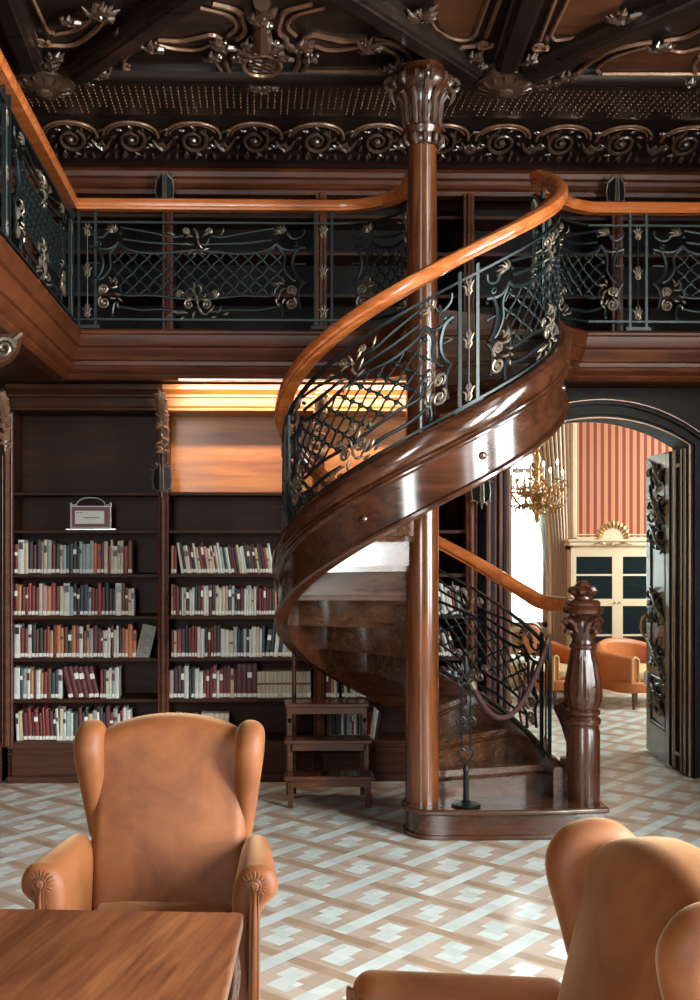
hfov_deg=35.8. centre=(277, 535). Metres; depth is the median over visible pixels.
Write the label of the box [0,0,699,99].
ceiling
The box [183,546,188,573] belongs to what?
book
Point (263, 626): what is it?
book
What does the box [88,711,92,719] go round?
book
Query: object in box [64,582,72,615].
book
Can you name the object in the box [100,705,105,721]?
book
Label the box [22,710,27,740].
book
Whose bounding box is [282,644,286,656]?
book
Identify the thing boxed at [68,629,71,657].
book
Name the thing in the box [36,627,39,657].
book
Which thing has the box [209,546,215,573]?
book
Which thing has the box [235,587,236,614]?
book
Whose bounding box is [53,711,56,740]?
book
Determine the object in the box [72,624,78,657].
book
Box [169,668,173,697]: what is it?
book
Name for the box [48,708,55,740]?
book
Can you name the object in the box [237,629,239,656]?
book
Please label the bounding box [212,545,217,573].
book
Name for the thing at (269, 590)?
book
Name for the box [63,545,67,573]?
book
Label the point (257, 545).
book
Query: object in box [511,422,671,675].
wall
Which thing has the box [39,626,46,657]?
book
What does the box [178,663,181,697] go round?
book
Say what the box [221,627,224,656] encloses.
book
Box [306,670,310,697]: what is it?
book
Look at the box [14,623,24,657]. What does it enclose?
book
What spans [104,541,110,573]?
book
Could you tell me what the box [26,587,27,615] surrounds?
book
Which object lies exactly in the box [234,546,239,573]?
book
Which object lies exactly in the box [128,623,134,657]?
book
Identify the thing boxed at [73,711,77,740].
book
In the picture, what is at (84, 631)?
book
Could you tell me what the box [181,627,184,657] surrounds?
book
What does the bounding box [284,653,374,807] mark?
step stool
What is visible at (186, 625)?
book
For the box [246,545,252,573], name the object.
book
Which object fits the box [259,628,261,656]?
book
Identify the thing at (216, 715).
book
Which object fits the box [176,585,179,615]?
book
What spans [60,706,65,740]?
book
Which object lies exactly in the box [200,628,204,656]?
book
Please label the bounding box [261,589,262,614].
book
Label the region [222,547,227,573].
book
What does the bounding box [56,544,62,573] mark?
book
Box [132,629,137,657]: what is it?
book
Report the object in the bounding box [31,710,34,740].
book
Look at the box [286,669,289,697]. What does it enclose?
book
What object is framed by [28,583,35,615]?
book
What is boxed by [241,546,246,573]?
book
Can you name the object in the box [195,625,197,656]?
book
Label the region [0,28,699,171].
trim
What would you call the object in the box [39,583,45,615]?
book
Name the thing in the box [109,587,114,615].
book
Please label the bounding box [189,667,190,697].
book
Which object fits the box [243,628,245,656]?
book
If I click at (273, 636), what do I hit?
book
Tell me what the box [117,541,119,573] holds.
book
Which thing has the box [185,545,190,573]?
book
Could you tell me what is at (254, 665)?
book
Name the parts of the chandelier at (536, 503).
arm, arm, arm, stem, arm, arm, arm, arm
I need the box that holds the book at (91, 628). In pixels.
[89,627,92,657]
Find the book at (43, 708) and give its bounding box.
[41,705,47,740]
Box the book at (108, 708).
[105,705,111,726]
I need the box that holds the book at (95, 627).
[93,625,99,657]
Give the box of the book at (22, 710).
[18,708,26,740]
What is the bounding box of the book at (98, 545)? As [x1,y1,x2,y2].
[97,544,100,573]
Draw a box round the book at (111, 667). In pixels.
[109,666,113,698]
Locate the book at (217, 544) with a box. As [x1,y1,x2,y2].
[216,543,222,573]
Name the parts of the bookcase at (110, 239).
panel, shelf, shelf, shelf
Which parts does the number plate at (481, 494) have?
plate, plate frame, stem, plate, plate frame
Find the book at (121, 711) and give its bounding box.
[120,708,122,721]
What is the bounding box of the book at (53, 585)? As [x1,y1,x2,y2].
[51,582,59,615]
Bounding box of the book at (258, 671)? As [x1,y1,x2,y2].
[257,670,260,697]
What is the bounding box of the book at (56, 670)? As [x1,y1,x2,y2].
[55,667,59,698]
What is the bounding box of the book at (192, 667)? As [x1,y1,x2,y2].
[191,665,195,697]
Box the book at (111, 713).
[110,710,112,725]
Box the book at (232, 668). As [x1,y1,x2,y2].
[231,667,233,697]
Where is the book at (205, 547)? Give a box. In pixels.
[203,546,209,573]
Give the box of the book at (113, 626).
[111,624,115,657]
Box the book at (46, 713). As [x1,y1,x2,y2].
[44,708,51,740]
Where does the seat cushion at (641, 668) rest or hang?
on the tub chair at (621, 661)
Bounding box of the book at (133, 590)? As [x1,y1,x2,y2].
[131,587,135,615]
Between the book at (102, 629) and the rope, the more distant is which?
the book at (102, 629)
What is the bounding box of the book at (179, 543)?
[177,542,183,573]
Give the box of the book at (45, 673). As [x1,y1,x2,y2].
[44,670,46,698]
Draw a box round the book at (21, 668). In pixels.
[20,666,26,698]
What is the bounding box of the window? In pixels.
[511,455,547,631]
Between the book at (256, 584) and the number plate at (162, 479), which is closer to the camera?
the number plate at (162, 479)
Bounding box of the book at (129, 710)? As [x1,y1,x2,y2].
[126,707,131,719]
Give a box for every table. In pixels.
[0,909,242,999]
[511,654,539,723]
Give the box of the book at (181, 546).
[180,544,186,573]
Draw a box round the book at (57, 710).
[55,705,61,740]
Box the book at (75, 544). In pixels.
[73,542,78,573]
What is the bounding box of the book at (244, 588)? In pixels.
[244,588,245,614]
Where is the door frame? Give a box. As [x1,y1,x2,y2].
[482,395,699,778]
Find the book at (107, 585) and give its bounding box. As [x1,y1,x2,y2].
[105,583,110,615]
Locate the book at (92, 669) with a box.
[88,664,99,697]
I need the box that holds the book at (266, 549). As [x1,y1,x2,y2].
[265,548,270,573]
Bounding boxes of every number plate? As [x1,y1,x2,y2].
[150,462,174,496]
[153,171,175,197]
[470,480,492,508]
[604,175,626,200]
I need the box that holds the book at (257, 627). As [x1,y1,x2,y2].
[256,626,258,656]
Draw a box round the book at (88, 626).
[86,623,92,657]
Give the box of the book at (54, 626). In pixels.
[53,624,57,657]
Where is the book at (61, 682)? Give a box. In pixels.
[58,667,65,698]
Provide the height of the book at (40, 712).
0.201 m
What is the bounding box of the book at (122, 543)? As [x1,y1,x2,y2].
[120,540,125,573]
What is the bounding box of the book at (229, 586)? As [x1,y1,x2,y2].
[228,584,231,614]
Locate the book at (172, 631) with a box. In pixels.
[171,629,174,656]
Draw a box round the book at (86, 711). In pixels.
[84,706,90,720]
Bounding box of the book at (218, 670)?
[217,669,219,697]
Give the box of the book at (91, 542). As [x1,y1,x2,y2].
[90,541,96,573]
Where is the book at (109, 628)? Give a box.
[108,627,110,657]
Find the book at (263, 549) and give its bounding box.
[262,548,268,573]
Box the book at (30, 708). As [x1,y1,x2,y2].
[27,704,34,740]
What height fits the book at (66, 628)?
0.221 m
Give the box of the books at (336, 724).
[325,582,462,738]
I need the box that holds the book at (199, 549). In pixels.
[198,545,203,573]
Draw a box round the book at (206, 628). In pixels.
[205,627,208,656]
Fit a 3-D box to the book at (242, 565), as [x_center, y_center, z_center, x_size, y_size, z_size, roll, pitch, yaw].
[-0.264,0.178,7.949,0.046,0.193,0.140,0,0,-1]
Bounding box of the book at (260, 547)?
[259,544,265,573]
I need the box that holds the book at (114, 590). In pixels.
[113,588,115,615]
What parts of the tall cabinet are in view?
door, pane, cornice, door, pane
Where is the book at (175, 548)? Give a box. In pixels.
[174,547,177,573]
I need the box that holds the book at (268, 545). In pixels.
[267,543,271,572]
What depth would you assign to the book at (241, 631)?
7.88 m
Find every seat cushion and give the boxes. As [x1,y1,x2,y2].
[94,901,231,912]
[559,663,567,678]
[637,663,645,680]
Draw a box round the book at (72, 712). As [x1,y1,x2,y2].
[70,711,74,740]
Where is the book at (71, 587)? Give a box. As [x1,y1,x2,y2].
[70,586,73,615]
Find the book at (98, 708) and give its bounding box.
[97,705,101,719]
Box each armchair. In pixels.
[21,713,277,999]
[346,818,699,999]
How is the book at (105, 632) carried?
on the bookcase at (62, 445)
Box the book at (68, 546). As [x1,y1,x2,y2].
[66,545,69,573]
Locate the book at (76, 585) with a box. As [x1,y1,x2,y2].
[74,583,79,615]
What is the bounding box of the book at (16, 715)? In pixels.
[15,712,19,740]
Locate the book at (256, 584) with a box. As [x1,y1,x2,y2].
[256,584,257,614]
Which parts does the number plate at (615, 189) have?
plate, plate frame, plate, plate frame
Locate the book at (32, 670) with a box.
[30,668,36,698]
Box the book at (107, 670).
[106,669,108,698]
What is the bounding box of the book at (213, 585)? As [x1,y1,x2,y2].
[212,584,215,615]
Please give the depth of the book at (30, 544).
7.86 m
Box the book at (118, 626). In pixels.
[116,624,120,657]
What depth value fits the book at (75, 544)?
7.86 m
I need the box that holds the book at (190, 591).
[189,589,191,615]
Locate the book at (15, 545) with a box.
[14,544,17,573]
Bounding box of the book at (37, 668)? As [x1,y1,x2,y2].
[34,668,37,698]
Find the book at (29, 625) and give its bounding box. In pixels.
[28,623,35,657]
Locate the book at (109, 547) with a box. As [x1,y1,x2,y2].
[108,545,110,573]
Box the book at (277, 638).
[274,633,278,656]
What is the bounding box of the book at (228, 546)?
[227,545,234,573]
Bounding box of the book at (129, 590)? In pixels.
[128,588,130,615]
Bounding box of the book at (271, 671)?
[269,669,273,697]
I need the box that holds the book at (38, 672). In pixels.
[36,668,43,698]
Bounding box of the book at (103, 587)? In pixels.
[101,586,104,615]
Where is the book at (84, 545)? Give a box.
[83,544,85,573]
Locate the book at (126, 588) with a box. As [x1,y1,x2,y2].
[125,587,129,615]
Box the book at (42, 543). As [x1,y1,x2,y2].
[41,541,43,573]
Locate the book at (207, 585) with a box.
[207,585,208,615]
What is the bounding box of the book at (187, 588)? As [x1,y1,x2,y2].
[186,587,189,614]
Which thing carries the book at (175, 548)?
on the bookcase at (222, 443)
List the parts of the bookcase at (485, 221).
shelf, shelf, shelf, panel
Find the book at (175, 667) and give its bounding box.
[174,666,177,697]
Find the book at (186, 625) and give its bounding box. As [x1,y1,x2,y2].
[185,624,188,656]
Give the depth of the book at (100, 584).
7.86 m
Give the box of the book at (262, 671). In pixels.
[261,670,264,697]
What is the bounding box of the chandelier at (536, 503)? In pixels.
[511,446,569,523]
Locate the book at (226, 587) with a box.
[225,585,227,614]
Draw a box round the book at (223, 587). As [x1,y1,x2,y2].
[222,585,224,614]
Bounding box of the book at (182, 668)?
[181,667,183,697]
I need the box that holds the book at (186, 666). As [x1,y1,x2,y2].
[184,663,189,697]
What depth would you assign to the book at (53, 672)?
7.86 m
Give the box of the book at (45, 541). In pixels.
[44,540,46,573]
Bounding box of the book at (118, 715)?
[117,711,119,722]
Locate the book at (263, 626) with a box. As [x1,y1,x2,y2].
[262,625,264,656]
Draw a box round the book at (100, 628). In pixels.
[98,627,102,657]
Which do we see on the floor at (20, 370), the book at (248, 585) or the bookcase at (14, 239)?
the bookcase at (14, 239)
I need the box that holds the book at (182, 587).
[182,587,183,615]
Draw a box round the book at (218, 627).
[216,625,220,656]
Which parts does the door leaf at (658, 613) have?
handle, raised panel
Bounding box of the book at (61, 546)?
[60,545,62,573]
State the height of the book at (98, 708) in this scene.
0.237 m
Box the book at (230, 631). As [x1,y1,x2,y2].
[229,629,232,656]
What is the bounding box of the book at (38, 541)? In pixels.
[37,540,43,573]
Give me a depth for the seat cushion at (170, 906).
4.03 m
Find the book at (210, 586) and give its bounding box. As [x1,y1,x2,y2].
[209,584,211,615]
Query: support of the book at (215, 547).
on the bookcase at (222, 443)
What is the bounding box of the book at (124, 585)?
[122,582,127,615]
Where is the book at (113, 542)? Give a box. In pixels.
[111,540,115,573]
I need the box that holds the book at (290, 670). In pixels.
[290,670,291,697]
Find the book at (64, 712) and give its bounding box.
[63,710,66,740]
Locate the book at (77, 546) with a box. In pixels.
[77,546,78,573]
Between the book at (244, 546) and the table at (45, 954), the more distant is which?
the book at (244, 546)
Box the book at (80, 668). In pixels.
[77,664,88,698]
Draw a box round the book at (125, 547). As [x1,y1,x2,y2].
[124,546,127,573]
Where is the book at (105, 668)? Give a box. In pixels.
[103,667,107,697]
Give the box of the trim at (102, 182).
[0,166,699,201]
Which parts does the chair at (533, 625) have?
seat, backrest, frame, leg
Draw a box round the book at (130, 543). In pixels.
[128,541,133,573]
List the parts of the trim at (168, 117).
arch moulding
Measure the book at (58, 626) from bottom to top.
0.236 m
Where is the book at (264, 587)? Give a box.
[263,586,265,614]
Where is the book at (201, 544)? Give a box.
[200,543,206,573]
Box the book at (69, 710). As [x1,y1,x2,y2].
[66,708,72,740]
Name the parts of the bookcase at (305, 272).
panel, shelf, shelf, shelf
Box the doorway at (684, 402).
[477,388,699,776]
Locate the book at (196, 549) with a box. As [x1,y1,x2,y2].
[195,547,201,573]
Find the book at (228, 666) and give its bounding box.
[227,664,230,697]
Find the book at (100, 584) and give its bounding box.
[98,582,103,615]
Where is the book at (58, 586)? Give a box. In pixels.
[56,585,61,615]
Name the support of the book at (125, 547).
on the bookcase at (62, 445)
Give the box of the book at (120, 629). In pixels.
[119,627,121,657]
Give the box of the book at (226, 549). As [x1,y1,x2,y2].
[225,547,231,573]
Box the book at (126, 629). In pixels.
[125,628,127,657]
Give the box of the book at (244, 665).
[242,662,246,697]
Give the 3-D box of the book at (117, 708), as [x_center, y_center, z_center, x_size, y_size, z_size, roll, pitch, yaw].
[-1.183,1.374,7.944,0.028,0.230,0.166,0,0,-1]
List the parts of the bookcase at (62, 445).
panel, crown, shelf, shelf, shelf, shelf, shelf, shelf, panel, panel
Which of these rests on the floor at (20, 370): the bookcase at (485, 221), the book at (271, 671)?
the bookcase at (485, 221)
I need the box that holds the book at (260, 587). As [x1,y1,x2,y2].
[259,587,260,614]
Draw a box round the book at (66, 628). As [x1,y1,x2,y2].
[64,626,70,657]
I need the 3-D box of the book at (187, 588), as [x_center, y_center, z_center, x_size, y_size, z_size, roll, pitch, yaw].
[-0.657,0.479,7.948,0.023,0.202,0.139,0,0,-1]
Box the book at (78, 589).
[77,587,79,615]
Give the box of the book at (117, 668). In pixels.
[115,665,120,697]
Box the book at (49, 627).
[46,625,52,657]
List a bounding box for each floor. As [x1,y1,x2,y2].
[0,309,699,390]
[0,688,699,999]
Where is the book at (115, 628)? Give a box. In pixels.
[114,628,115,657]
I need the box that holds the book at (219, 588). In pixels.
[218,587,221,614]
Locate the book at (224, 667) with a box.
[223,666,226,697]
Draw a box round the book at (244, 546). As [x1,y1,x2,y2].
[243,543,249,573]
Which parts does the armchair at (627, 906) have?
arm, armrest, backrest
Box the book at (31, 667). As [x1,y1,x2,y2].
[27,666,33,698]
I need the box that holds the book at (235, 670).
[234,668,236,697]
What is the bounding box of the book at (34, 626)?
[32,623,39,657]
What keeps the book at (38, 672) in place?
on the bookcase at (62, 445)
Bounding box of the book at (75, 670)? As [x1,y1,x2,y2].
[72,664,83,697]
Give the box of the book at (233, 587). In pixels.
[232,585,234,614]
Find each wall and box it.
[0,197,562,210]
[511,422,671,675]
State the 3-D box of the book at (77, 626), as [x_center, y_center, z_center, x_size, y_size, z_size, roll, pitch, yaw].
[-1.458,0.771,7.939,0.022,0.230,0.162,0,0,-1]
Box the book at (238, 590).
[237,588,239,614]
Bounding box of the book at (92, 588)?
[91,587,96,615]
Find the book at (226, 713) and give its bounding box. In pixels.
[224,711,228,721]
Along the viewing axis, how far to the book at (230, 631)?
7.89 m
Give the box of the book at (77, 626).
[76,624,80,657]
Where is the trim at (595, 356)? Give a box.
[508,312,699,382]
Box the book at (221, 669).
[220,668,222,697]
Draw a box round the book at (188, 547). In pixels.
[187,546,193,573]
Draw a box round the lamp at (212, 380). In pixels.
[178,379,405,381]
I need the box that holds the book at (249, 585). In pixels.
[249,585,250,614]
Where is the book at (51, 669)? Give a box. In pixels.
[47,667,54,698]
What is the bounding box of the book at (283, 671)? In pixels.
[282,669,285,697]
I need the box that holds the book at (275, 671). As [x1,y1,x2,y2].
[274,670,277,697]
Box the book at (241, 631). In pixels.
[240,630,242,656]
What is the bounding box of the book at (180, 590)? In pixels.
[179,588,181,615]
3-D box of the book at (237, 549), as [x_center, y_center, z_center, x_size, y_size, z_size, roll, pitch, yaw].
[-0.283,0.169,7.955,0.050,0.211,0.145,0,0,-1]
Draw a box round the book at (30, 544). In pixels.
[28,542,36,573]
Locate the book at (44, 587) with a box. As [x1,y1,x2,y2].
[42,585,50,615]
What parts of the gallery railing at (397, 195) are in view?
post, foot plate, post, iron panel, handrail, post, foot plate, post, iron panel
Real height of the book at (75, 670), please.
0.234 m
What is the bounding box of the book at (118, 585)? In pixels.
[116,583,121,615]
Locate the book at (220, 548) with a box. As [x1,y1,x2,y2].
[219,547,225,573]
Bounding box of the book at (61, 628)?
[60,626,63,657]
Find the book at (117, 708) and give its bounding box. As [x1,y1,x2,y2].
[113,705,119,723]
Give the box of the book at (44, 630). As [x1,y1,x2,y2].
[43,628,45,657]
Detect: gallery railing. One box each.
[0,49,78,321]
[72,170,406,329]
[530,194,699,330]
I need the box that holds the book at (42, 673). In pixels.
[41,671,44,698]
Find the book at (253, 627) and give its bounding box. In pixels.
[252,625,255,656]
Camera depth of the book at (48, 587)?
7.86 m
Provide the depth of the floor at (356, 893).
5.70 m
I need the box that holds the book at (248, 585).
[247,585,248,614]
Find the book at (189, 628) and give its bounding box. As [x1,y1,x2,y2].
[188,626,191,657]
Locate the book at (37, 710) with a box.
[34,706,41,740]
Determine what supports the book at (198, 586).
on the bookcase at (222, 443)
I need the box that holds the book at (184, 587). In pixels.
[184,587,185,615]
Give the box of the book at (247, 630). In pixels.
[246,628,248,656]
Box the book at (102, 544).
[101,543,103,573]
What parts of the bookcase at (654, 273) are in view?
shelf, shelf, shelf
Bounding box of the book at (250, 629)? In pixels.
[249,628,251,656]
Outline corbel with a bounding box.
[0,330,22,367]
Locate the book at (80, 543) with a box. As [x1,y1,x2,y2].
[79,542,84,573]
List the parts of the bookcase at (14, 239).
shelf, panel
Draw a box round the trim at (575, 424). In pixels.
[574,423,645,538]
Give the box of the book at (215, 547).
[214,545,220,573]
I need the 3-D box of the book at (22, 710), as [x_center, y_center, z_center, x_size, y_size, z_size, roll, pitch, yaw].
[-1.868,1.382,7.929,0.040,0.214,0.146,0,0,-1]
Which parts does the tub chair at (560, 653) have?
seat frame, leg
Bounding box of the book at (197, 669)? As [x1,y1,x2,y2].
[195,667,199,697]
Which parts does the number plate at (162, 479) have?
plate, plate frame, stem, plate, plate frame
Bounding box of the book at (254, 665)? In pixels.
[252,662,256,697]
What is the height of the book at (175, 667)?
0.221 m
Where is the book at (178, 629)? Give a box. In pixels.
[177,628,180,657]
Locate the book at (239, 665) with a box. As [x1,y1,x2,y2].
[237,663,241,697]
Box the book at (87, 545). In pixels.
[86,544,89,573]
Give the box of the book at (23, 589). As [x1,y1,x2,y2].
[21,586,27,615]
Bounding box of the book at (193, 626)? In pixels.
[192,625,194,656]
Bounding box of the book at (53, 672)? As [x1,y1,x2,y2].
[51,671,54,698]
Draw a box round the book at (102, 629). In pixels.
[101,629,104,657]
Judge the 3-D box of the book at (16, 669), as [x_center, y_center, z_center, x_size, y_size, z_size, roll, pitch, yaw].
[-1.894,1.071,7.916,0.040,0.226,0.145,0,0,-1]
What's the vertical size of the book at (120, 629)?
0.211 m
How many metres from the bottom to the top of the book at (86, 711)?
0.230 m
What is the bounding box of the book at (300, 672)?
[298,669,302,697]
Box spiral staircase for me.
[272,169,609,840]
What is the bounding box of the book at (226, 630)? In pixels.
[225,628,228,656]
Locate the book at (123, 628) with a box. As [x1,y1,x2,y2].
[122,626,126,657]
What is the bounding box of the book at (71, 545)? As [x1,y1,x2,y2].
[70,544,72,573]
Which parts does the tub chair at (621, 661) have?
seat frame, leg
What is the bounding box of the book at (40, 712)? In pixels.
[38,711,42,740]
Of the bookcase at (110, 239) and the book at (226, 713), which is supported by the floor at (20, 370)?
the bookcase at (110, 239)
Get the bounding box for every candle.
[542,466,544,478]
[549,473,551,485]
[556,464,558,477]
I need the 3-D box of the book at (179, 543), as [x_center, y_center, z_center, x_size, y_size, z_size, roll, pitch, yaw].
[-0.712,0.161,7.961,0.055,0.228,0.163,0,0,-1]
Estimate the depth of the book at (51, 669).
7.86 m
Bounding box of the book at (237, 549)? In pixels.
[236,545,241,573]
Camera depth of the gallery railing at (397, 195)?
7.46 m
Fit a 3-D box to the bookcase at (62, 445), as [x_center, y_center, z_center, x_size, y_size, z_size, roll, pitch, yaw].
[-1.416,0.346,7.877,1.177,2.868,0.606,0,0,-1]
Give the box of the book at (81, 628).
[79,625,85,657]
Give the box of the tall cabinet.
[562,520,645,692]
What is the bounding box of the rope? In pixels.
[468,634,551,720]
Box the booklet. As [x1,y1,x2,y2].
[136,624,156,657]
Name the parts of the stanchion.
stem, plate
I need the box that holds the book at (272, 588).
[272,588,273,614]
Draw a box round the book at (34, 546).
[33,545,36,573]
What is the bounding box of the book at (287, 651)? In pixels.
[286,648,289,656]
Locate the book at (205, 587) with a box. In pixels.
[204,585,206,615]
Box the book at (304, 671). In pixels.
[302,669,306,697]
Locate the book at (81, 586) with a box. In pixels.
[80,585,83,615]
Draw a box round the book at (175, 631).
[174,630,176,656]
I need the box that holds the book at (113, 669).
[112,667,114,698]
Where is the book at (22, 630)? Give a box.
[20,627,27,657]
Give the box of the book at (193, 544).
[192,543,198,573]
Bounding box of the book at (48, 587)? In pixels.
[47,586,50,615]
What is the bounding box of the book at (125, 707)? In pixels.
[123,704,128,720]
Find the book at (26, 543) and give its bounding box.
[24,542,27,573]
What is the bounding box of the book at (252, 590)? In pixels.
[251,588,253,614]
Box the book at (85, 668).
[83,664,93,697]
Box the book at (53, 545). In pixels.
[52,544,55,573]
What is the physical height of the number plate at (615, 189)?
0.256 m
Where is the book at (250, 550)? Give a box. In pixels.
[249,545,254,573]
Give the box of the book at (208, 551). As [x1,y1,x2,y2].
[207,548,212,573]
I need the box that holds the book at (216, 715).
[214,711,219,718]
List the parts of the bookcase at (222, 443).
panel, shelf, shelf, shelf, shelf, crown, panel, shelf, shelf, panel, panel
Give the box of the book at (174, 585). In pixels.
[173,584,176,614]
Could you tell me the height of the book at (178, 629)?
0.205 m
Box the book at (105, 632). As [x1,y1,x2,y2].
[103,629,107,657]
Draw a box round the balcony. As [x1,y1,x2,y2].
[0,235,441,381]
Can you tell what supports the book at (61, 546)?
on the bookcase at (62, 445)
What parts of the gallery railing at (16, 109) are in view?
iron panel, post, post, iron panel, handrail, post, post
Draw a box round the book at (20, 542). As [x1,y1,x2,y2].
[18,540,28,573]
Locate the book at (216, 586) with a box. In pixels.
[215,585,218,614]
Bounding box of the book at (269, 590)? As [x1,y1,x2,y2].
[268,588,271,614]
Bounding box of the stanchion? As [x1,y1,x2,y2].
[451,656,480,809]
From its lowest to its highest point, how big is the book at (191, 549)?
0.194 m
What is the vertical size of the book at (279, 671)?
0.193 m
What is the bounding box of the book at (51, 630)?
[49,629,52,657]
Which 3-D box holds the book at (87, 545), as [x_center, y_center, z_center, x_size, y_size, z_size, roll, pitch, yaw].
[-1.384,0.167,7.932,0.030,0.217,0.148,0,0,-1]
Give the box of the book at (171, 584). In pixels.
[171,584,173,615]
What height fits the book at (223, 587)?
0.213 m
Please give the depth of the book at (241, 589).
7.89 m
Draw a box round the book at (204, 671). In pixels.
[203,669,205,697]
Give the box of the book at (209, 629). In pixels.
[208,628,210,656]
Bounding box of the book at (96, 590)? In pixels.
[95,588,97,615]
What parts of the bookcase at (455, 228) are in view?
shelf, shelf, shelf, panel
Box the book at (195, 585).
[195,585,197,614]
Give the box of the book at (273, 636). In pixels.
[269,623,275,656]
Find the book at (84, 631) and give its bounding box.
[83,629,85,657]
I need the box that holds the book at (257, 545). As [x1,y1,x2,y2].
[256,544,262,573]
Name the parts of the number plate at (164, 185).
plate, plate frame, stem, plate, plate frame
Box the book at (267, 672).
[265,669,269,697]
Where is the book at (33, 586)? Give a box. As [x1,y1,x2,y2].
[31,585,38,615]
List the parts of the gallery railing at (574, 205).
iron panel, post, handrail, foot plate, post, iron panel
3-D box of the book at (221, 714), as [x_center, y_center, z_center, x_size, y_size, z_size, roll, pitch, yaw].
[-0.409,1.393,7.946,0.034,0.193,0.125,0,0,-1]
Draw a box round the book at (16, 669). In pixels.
[14,666,22,698]
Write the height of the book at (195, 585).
0.218 m
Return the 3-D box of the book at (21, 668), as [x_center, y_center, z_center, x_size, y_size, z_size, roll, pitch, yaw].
[-1.863,1.072,7.923,0.020,0.224,0.158,0,0,-1]
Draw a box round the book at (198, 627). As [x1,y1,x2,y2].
[197,626,200,657]
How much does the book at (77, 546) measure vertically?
0.202 m
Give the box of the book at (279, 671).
[278,669,281,697]
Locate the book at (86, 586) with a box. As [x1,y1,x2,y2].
[84,584,90,615]
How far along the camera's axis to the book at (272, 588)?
7.89 m
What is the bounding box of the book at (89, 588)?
[88,586,93,615]
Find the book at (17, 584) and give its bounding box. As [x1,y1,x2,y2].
[14,583,21,615]
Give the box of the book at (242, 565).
[238,547,244,573]
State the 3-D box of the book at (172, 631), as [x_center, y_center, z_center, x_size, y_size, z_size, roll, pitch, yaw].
[-0.768,0.786,7.938,0.018,0.199,0.127,0,0,-1]
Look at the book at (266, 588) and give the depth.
7.89 m
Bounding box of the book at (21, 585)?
[18,584,25,615]
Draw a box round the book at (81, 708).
[78,706,84,726]
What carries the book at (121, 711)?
on the bookcase at (62, 445)
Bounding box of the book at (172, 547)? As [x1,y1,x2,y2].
[171,545,174,573]
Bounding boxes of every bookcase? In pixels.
[0,196,32,266]
[0,384,162,782]
[0,428,7,782]
[33,207,173,328]
[153,384,319,781]
[174,192,326,329]
[312,385,476,781]
[327,193,473,328]
[474,210,622,330]
[623,215,699,330]
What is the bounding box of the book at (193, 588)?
[192,587,194,614]
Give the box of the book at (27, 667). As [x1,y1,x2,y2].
[23,666,30,698]
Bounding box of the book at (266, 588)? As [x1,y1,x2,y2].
[266,588,267,614]
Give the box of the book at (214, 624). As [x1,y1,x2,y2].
[214,624,216,656]
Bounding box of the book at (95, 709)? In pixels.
[93,707,96,718]
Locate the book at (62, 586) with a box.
[60,585,63,615]
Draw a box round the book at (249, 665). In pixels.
[247,662,251,697]
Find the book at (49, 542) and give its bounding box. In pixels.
[47,540,55,573]
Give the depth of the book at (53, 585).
7.86 m
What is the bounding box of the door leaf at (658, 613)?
[639,451,671,765]
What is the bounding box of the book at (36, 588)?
[35,586,38,615]
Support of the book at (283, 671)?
on the bookcase at (222, 443)
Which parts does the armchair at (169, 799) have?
arm, armrest, backrest, armrest, arm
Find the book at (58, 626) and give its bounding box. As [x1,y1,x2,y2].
[56,624,63,657]
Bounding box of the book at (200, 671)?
[199,669,203,697]
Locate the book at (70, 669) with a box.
[67,664,78,698]
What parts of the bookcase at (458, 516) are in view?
panel, shelf, crown, panel, panel, shelf, shelf, shelf, shelf, panel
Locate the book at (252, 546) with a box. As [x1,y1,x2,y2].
[251,544,257,573]
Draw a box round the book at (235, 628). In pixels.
[233,626,237,656]
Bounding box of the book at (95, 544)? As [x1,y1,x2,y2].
[94,543,98,573]
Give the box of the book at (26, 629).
[25,628,27,657]
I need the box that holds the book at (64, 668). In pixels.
[62,664,73,698]
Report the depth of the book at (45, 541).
7.85 m
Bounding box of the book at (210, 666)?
[210,666,211,697]
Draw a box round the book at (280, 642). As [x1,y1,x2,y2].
[278,639,282,656]
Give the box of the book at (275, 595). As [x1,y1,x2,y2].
[274,589,276,614]
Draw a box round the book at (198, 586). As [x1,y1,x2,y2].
[197,585,200,614]
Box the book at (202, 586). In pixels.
[201,584,203,615]
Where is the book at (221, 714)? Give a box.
[219,711,223,720]
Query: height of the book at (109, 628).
0.217 m
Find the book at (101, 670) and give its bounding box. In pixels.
[100,668,103,697]
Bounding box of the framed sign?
[65,497,115,529]
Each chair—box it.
[511,622,544,709]
[518,638,570,706]
[595,637,645,709]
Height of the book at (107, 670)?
0.204 m
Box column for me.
[383,59,460,804]
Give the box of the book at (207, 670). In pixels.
[206,669,209,697]
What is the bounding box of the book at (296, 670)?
[296,670,297,697]
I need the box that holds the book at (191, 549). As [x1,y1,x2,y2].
[190,547,195,573]
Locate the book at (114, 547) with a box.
[113,546,116,573]
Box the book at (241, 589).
[240,588,243,614]
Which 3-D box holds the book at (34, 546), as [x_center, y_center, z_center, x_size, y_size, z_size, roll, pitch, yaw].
[-1.768,0.169,7.923,0.028,0.212,0.134,0,0,-1]
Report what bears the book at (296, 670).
on the bookcase at (222, 443)
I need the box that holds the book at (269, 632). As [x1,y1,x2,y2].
[265,628,271,656]
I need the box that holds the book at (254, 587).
[254,587,255,614]
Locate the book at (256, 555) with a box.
[254,548,259,573]
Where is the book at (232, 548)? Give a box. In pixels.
[231,547,237,573]
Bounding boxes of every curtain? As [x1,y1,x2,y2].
[530,454,547,611]
[539,423,573,645]
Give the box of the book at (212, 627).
[211,626,213,656]
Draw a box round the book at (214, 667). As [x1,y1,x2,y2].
[212,665,216,697]

